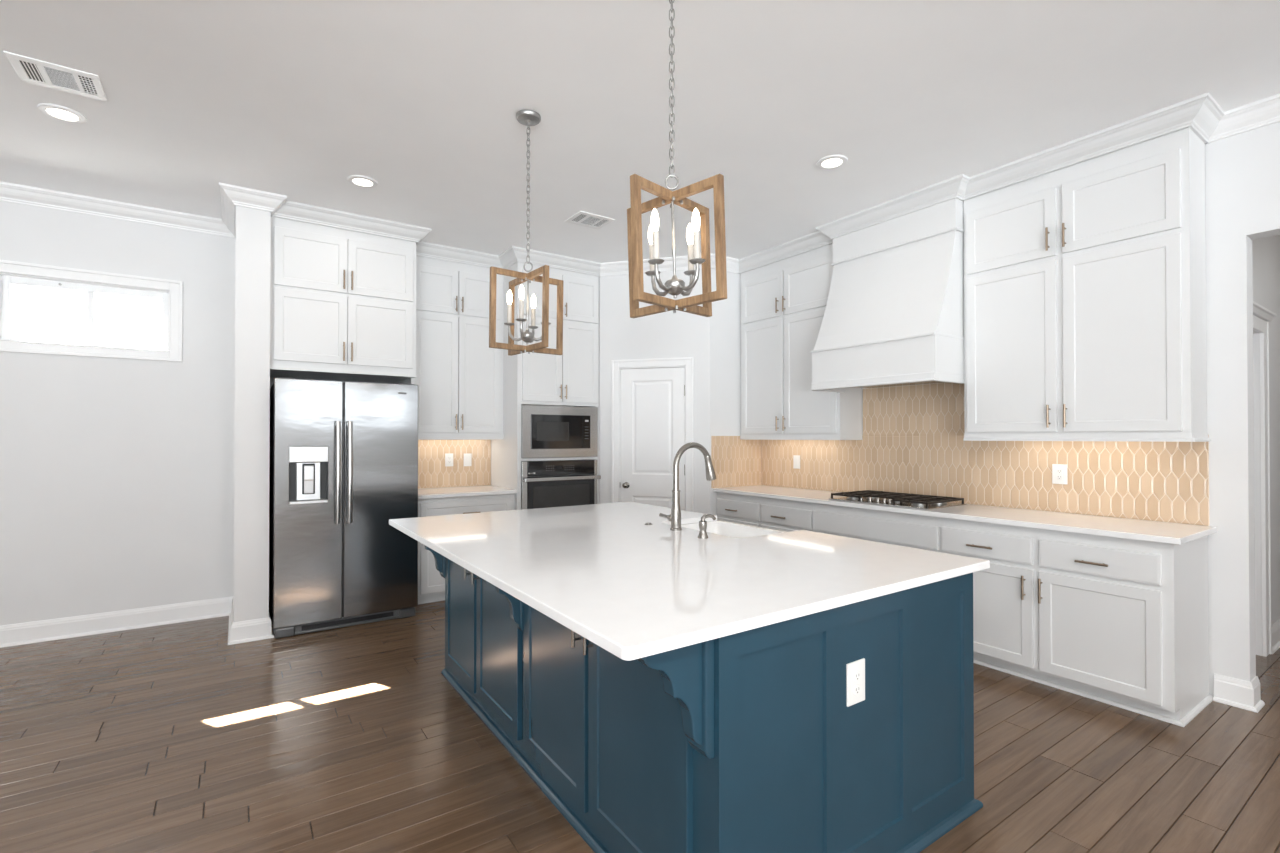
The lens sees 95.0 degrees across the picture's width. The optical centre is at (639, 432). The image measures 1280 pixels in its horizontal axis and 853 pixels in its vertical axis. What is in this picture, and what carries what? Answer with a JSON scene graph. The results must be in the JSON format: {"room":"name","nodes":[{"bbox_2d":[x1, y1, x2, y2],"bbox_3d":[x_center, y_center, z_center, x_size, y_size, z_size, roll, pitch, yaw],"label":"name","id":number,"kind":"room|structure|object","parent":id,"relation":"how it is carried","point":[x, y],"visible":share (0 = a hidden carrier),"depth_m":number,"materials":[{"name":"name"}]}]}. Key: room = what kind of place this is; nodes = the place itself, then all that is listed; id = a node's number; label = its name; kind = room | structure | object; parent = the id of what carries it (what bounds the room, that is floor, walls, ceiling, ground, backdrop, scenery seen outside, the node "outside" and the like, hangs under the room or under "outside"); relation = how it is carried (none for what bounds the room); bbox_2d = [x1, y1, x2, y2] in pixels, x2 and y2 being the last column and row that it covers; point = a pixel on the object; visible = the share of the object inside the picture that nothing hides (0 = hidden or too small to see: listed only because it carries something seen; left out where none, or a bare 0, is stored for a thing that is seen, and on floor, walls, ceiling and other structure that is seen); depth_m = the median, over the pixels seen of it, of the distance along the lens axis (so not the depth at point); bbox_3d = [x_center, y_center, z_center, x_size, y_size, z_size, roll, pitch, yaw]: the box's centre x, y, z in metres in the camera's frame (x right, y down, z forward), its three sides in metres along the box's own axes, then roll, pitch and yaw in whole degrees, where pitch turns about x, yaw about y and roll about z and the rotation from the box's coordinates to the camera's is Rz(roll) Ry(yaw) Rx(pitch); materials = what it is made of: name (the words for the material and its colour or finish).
{"room":"kitchen","nodes":[
{"label":"kitchen","id":0,"kind":"room"},
{"bbox_2d":[0,201,485,625],"bbox_3d":[-3.356,-0.107,4.593,9.150,3.060,0.150,0,-1,-34],"label":"wall","id":1,"kind":"structure","parent":0,"point":[117,474],"depth_m":4.22,"materials":[{"name":"paint"}]},
{"bbox_2d":[0,260,182,361],"bbox_3d":[-3.915,-0.839,4.176,1.050,0.607,0.127,0,-1,-34],"label":"window","id":2,"kind":"structure","parent":1,"relation":"in","point":[91,282],"depth_m":4.18,"materials":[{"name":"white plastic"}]},
{"bbox_2d":[0,596,233,647],"bbox_3d":[-5.066,1.344,3.300,4.580,0.138,0.032,0,-1,-34],"label":"baseboard","id":3,"kind":"structure","parent":1,"relation":"attached to","point":[99,623],"depth_m":4.18,"materials":[{"name":"paint"}]},
{"bbox_2d":[0,181,286,237],"bbox_3d":[-4.706,-1.598,3.055,4.872,0.102,0.882,0,-1,-34],"label":"trim","id":4,"kind":"structure","parent":1,"relation":"attached to","point":[231,196],"depth_m":4.09,"materials":[{"name":"paint"}]},
{"bbox_2d":[270,201,430,383],"bbox_3d":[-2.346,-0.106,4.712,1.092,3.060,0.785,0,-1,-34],"label":"upper cabinet","id":5,"kind":"object","parent":1,"relation":"attached to","point":[343,284],"visible":0.94,"depth_m":4.42,"materials":[{"name":"paint"}]},
{"bbox_2d":[418,440,490,488],"bbox_3d":[-1.831,0.273,5.540,0.876,0.486,0.005,0,-1,-34],"label":"backsplash","id":6,"kind":"structure","parent":1,"relation":"attached to","point":[433,472],"depth_m":5.58,"materials":[{"name":"tile"}]},
{"bbox_2d":[445,453,452,465],"bbox_3d":[-1.802,0.258,5.545,0.076,0.122,0.010,0,-1,-34],"label":"wall outlet","id":7,"kind":"object","parent":6,"relation":"attached to","point":[449,456],"visible":1,"depth_m":5.54,"materials":[{"name":"white plastic"}]},
{"bbox_2d":[464,453,471,465],"bbox_3d":[-1.658,0.262,5.644,0.076,0.122,0.010,0,-1,-34],"label":"light switch","id":8,"kind":"object","parent":6,"relation":"attached to","point":[467,457],"visible":1,"depth_m":5.64,"materials":[{"name":"white plastic"}]},
{"bbox_2d":[414,241,503,439],"bbox_3d":[-1.708,-0.784,5.368,0.876,1.695,0.418,0,-1,-34],"label":"upper cabinet","id":9,"kind":"object","parent":1,"relation":"attached to","point":[459,379],"visible":0.83,"depth_m":5.26,"materials":[{"name":"paint"}]},
{"bbox_2d":[234,206,270,621],"bbox_3d":[-2.880,-0.109,4.349,0.200,3.060,0.790,0,-1,-34],"label":"wall partition","id":10,"kind":"structure","parent":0,"point":[253,226],"depth_m":4.02,"materials":[{"name":"paint"}]},
{"bbox_2d":[228,597,273,644],"bbox_3d":[-2.871,1.352,4.324,0.264,0.138,0.822,0,-1,-34],"label":"baseboard","id":11,"kind":"structure","parent":10,"relation":"attached to","point":[256,629],"depth_m":4.00,"materials":[{"name":"paint"}]},
{"bbox_2d":[0,0,1279,262],"bbox_3d":[1.004,-1.725,1.070,12.350,0.120,10.910,0,-1,-34],"label":"ceiling","id":12,"kind":"structure","parent":0,"point":[294,99],"depth_m":2.88,"materials":[{"name":"paint"}]},
{"bbox_2d":[3,51,107,101],"bbox_3d":[-2.701,-1.649,2.730,0.305,0.006,0.255,0,-1,-34],"label":"ceiling vent","id":13,"kind":"object","parent":12,"relation":"in","point":[29,70],"visible":1,"depth_m":2.72,"materials":[{"name":"metal"}]},
{"bbox_2d":[37,103,86,123],"bbox_3d":[-2.982,-1.644,3.031,0.184,0.010,0.184,0,-1,-34],"label":"recessed light","id":14,"kind":"object","parent":12,"relation":"in","point":[62,113],"visible":1,"depth_m":3.02,"materials":[{"name":"paint"}]},
{"bbox_2d":[347,175,377,187],"bbox_3d":[-1.813,-1.638,3.838,0.184,0.010,0.184,0,-1,-34],"label":"recessed light","id":15,"kind":"object","parent":12,"relation":"in","point":[357,180],"visible":1,"depth_m":3.83,"materials":[{"name":"paint"}]},
{"bbox_2d":[489,110,563,355],"bbox_3d":[-0.584,-1.032,3.052,0.310,1.235,0.307,0,0,7],"label":"pendant lantern","id":16,"kind":"object","parent":12,"relation":"hanging from","point":[529,118],"visible":1,"depth_m":3.03,"materials":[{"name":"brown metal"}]},
{"bbox_2d":[564,211,614,229],"bbox_3d":[-0.389,-1.635,4.524,0.305,0.006,0.255,0,-1,-34],"label":"ceiling vent","id":17,"kind":"object","parent":12,"relation":"in","point":[581,218],"visible":1,"depth_m":4.52,"materials":[{"name":"metal"}]},
{"bbox_2d":[627,0,726,317],"bbox_3d":[0.118,-1.039,2.041,0.317,1.236,0.307,0,0,-3],"label":"pendant lantern","id":18,"kind":"object","parent":12,"relation":"hanging from","point":[675,286],"visible":1,"depth_m":1.99,"materials":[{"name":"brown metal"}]},
{"bbox_2d":[816,155,847,168],"bbox_3d":[1.166,-1.640,3.566,0.184,0.010,0.184,0,-1,-34],"label":"recessed light","id":19,"kind":"object","parent":12,"relation":"in","point":[831,161],"visible":1,"depth_m":3.55,"materials":[{"name":"paint"}]},
{"bbox_2d":[0,600,1279,852],"bbox_3d":[1.140,1.436,1.139,14.730,0.080,10.910,0,-1,-34],"label":"floor","id":20,"kind":"structure","parent":0,"point":[175,737],"depth_m":2.51,"materials":[{"name":"brown wood"}]},
{"bbox_2d":[269,378,417,638],"bbox_3d":[-2.325,0.523,4.590,0.949,1.800,0.912,0,-1,-34],"label":"refrigerator","id":21,"kind":"object","parent":20,"relation":"on","point":[343,456],"visible":1,"depth_m":4.24,"materials":[{"name":"silver metal"}]},
{"bbox_2d":[418,494,514,603],"bbox_3d":[-1.645,0.987,5.262,0.876,0.883,0.656,0,-1,-34],"label":"base cabinet","id":22,"kind":"object","parent":20,"relation":"on","point":[431,585],"visible":0.27,"depth_m":4.91,"materials":[{"name":"paint"}]},
{"bbox_2d":[418,485,516,498],"bbox_3d":[-1.645,0.529,5.266,0.876,0.030,0.645,0,-1,-34],"label":"countertop","id":23,"kind":"structure","parent":22,"relation":"on","point":[425,493],"depth_m":5.13,"materials":[{"name":"white stone"}]},
{"bbox_2d":[491,246,600,509],"bbox_3d":[-0.943,-0.099,5.691,0.937,3.060,0.755,0,-1,-34],"label":"tall cabinet","id":24,"kind":"object","parent":20,"relation":"on","point":[571,378],"visible":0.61,"depth_m":5.46,"materials":[{"name":"paint"}]},
{"bbox_2d":[521,405,597,457],"bbox_3d":[-0.878,-0.006,5.685,0.780,0.480,0.527,0,-1,-34],"label":"microwave","id":25,"kind":"object","parent":24,"relation":"in","point":[546,431],"visible":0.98,"depth_m":5.45,"materials":[{"name":"metal"}]},
{"bbox_2d":[521,460,600,509],"bbox_3d":[-0.875,0.625,5.684,0.786,0.723,0.625,0,-1,-34],"label":"wall oven","id":26,"kind":"object","parent":24,"relation":"in","point":[549,483],"visible":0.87,"depth_m":5.44,"materials":[{"name":"metal"}]},
{"bbox_2d":[424,545,982,852],"bbox_3d":[-0.009,0.967,2.789,1.546,0.883,2.429,0,-1,-34],"label":"kitchen island","id":27,"kind":"object","parent":20,"relation":"on","point":[749,741],"visible":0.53,"depth_m":1.86,"materials":[{"name":"paint"}]},
{"bbox_2d":[389,502,989,660],"bbox_3d":[-0.051,0.510,2.814,1.666,0.030,2.505,0,-1,-34],"label":"island countertop","id":28,"kind":"structure","parent":27,"relation":"on","point":[629,587],"depth_m":2.12,"materials":[{"name":"white stone"}]},
{"bbox_2d":[659,442,715,530],"bbox_3d":[0.253,0.274,3.103,0.296,0.446,0.162,0,-1,-34],"label":"faucet","id":29,"kind":"object","parent":28,"relation":"on","point":[674,517],"visible":1,"depth_m":2.99,"materials":[{"name":"silver metal"}]},
{"bbox_2d":[698,514,715,538],"bbox_3d":[0.318,0.439,2.772,0.104,0.111,0.050,0,-1,-34],"label":"soap dispenser","id":30,"kind":"object","parent":28,"relation":"on","point":[702,523],"visible":1,"depth_m":2.74,"materials":[{"name":"silver metal"}]},
{"bbox_2d":[681,520,783,537],"bbox_3d":[0.463,0.642,3.136,0.512,0.228,0.700,0,-1,-34],"label":"farmhouse sink","id":31,"kind":"object","parent":28,"relation":"in","point":[730,529],"visible":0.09,"depth_m":3.40,"materials":[{"name":"white ceramic"}]},
{"bbox_2d":[846,658,864,706],"bbox_3d":[0.670,0.773,1.816,0.088,0.130,0.010,0,-1,-34],"label":"wall outlet","id":32,"kind":"object","parent":27,"relation":"attached to","point":[855,671],"visible":1,"depth_m":1.81,"materials":[{"name":"white plastic"}]},
{"bbox_2d":[853,670,860,680],"bbox_3d":[0.671,0.752,1.814,0.033,0.033,0.003,0,-1,-34],"label":"socket","id":33,"kind":"object","parent":32,"relation":"attached to","point":[856,673],"depth_m":1.81,"materials":[{"name":"white plastic"}]},
{"bbox_2d":[853,684,860,694],"bbox_3d":[0.671,0.794,1.814,0.033,0.033,0.003,0,-1,-34],"label":"socket","id":34,"kind":"object","parent":32,"relation":"attached to","point":[856,687],"depth_m":1.81,"materials":[{"name":"white plastic"}]},
{"bbox_2d":[717,492,812,531],"bbox_3d":[1.243,0.986,5.149,0.631,0.883,1.111,0,-1,-34],"label":"base cabinet","id":35,"kind":"object","parent":20,"relation":"on","point":[763,512],"visible":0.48,"depth_m":4.94,"materials":[{"name":"paint"}]},
{"bbox_2d":[813,503,940,551],"bbox_3d":[1.840,0.979,4.278,0.631,0.883,0.998,0,-1,-34],"label":"drawer front","id":36,"kind":"object","parent":20,"relation":"on","point":[923,532],"visible":0.12,"depth_m":4.07,"materials":[{"name":"paint"}]},
{"bbox_2d":[941,518,1212,726],"bbox_3d":[2.449,0.972,3.398,0.641,0.883,1.142,0,-1,-34],"label":"base cabinet","id":37,"kind":"object","parent":20,"relation":"on","point":[1118,622],"visible":0.95,"depth_m":3.06,"materials":[{"name":"paint"}]},
{"bbox_2d":[713,485,1216,544],"bbox_3d":[1.860,0.521,4.266,0.630,0.030,3.270,0,-1,-34],"label":"countertop","id":38,"kind":"structure","parent":37,"relation":"on","point":[1144,530],"depth_m":3.46,"materials":[{"name":"white stone"}]},
{"bbox_2d":[829,490,966,509],"bbox_3d":[1.854,0.481,4.271,0.490,0.050,0.780,0,-1,-34],"label":"gas cooktop","id":39,"kind":"object","parent":38,"relation":"in","point":[917,501],"visible":1,"depth_m":4.16,"materials":[{"name":"metal"}]},
{"bbox_2d":[599,268,740,515],"bbox_3d":[0.408,-0.099,5.637,1.599,3.060,0.441,0,0,-2],"label":"wall","id":40,"kind":"structure","parent":0,"point":[713,342],"depth_m":5.56,"materials":[{"name":"paint"}]},
{"bbox_2d":[611,357,692,511],"bbox_3d":[0.119,0.366,5.596,0.801,2.130,0.154,0,0,16],"label":"door","id":41,"kind":"structure","parent":40,"relation":"in","point":[652,399],"depth_m":5.59,"materials":[{"name":"paint"}]},
{"bbox_2d":[600,253,738,275],"bbox_3d":[0.285,-1.579,5.525,1.424,0.102,0.325,0,0,4],"label":"trim","id":42,"kind":"structure","parent":40,"relation":"attached to","point":[732,264],"depth_m":5.54,"materials":[{"name":"paint"}]},
{"bbox_2d":[711,436,760,487],"bbox_3d":[0.929,0.274,5.612,0.652,0.486,0.005,0,-1,-34],"label":"backsplash","id":43,"kind":"structure","parent":40,"relation":"attached to","point":[736,462],"depth_m":5.60,"materials":[{"name":"tile"}]},
{"bbox_2d":[765,122,1279,696],"bbox_3d":[3.405,-0.122,2.702,0.130,3.060,10.610,0,-1,-34],"label":"wall","id":44,"kind":"structure","parent":0,"point":[1242,170],"depth_m":3.06,"materials":[{"name":"paint"}]},
{"bbox_2d":[738,231,862,439],"bbox_3d":[1.358,-0.784,5.221,0.383,1.696,1.146,0,-1,-34],"label":"upper cabinet","id":45,"kind":"object","parent":44,"relation":"attached to","point":[785,287],"visible":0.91,"depth_m":5.12,"materials":[{"name":"paint"}]},
{"bbox_2d":[811,174,968,392],"bbox_3d":[1.845,-0.982,4.279,0.646,1.315,1.148,0,-1,-34],"label":"range hood","id":46,"kind":"object","parent":44,"relation":"attached to","point":[894,313],"visible":0.94,"depth_m":4.07,"materials":[{"name":"paint"}]},
{"bbox_2d":[761,382,1208,525],"bbox_3d":[2.115,0.070,4.463,0.005,0.876,3.240,0,-1,-34],"label":"backsplash","id":47,"kind":"structure","parent":44,"relation":"attached to","point":[912,442],"depth_m":4.09,"materials":[{"name":"tile"}]},
{"bbox_2d":[793,455,799,468],"bbox_3d":[1.446,0.271,5.418,0.010,0.122,0.076,0,-1,-34],"label":"light switch","id":48,"kind":"object","parent":47,"relation":"attached to","point":[796,458],"visible":1,"depth_m":5.41,"materials":[{"name":"white plastic"}]},
{"bbox_2d":[1052,464,1067,483],"bbox_3d":[2.634,0.261,3.682,0.010,0.124,0.082,0,-1,-34],"label":"wall outlet","id":49,"kind":"object","parent":47,"relation":"attached to","point":[1059,471],"visible":1,"depth_m":3.68,"materials":[{"name":"white plastic"}]},
{"bbox_2d":[1056,469,1062,479],"bbox_3d":[2.632,0.261,3.681,0.004,0.068,0.033,0,-1,-34],"label":"socket","id":50,"kind":"object","parent":49,"relation":"attached to","point":[1059,472],"depth_m":3.68,"materials":[{"name":"white plastic"}]},
{"bbox_2d":[962,93,1224,441],"bbox_3d":[2.576,-0.798,3.452,0.395,1.696,1.214,0,-1,-34],"label":"upper cabinet","id":51,"kind":"object","parent":44,"relation":"attached to","point":[1085,257],"visible":0.97,"depth_m":3.29,"materials":[{"name":"paint"}]},
{"bbox_2d":[1213,673,1264,712],"bbox_3d":[3.128,1.342,3.066,0.162,0.138,0.164,0,-1,-34],"label":"baseboard","id":52,"kind":"structure","parent":44,"relation":"attached to","point":[1231,691],"depth_m":3.03,"materials":[{"name":"paint"}]},
{"bbox_2d":[1205,94,1279,143],"bbox_3d":[4.651,-1.617,0.696,0.092,0.102,5.873,0,-1,-34],"label":"trim","id":53,"kind":"structure","parent":44,"relation":"attached to","point":[1264,112],"depth_m":2.97,"materials":[{"name":"paint"}]},
{"bbox_2d":[1252,235,1279,655],"bbox_3d":[4.395,-0.111,4.113,3.100,3.060,0.120,0,-1,-34],"label":"wall","id":54,"kind":"structure","parent":0,"point":[1265,251],"depth_m":3.90,"materials":[{"name":"paint"}]},
{"bbox_2d":[1253,301,1276,656],"bbox_3d":[3.630,0.327,3.528,0.980,2.175,0.145,0,-1,-34],"label":"door frame","id":55,"kind":"structure","parent":54,"relation":"in","point":[1262,316],"depth_m":3.72,"materials":[{"name":"paint"}]},
{"bbox_2d":[1271,619,1279,653],"bbox_3d":[4.875,1.352,4.339,2.040,0.138,0.032,0,-1,-34],"label":"baseboard","id":56,"kind":"structure","parent":54,"relation":"attached to","point":[1275,629],"depth_m":3.87,"materials":[{"name":"paint"}]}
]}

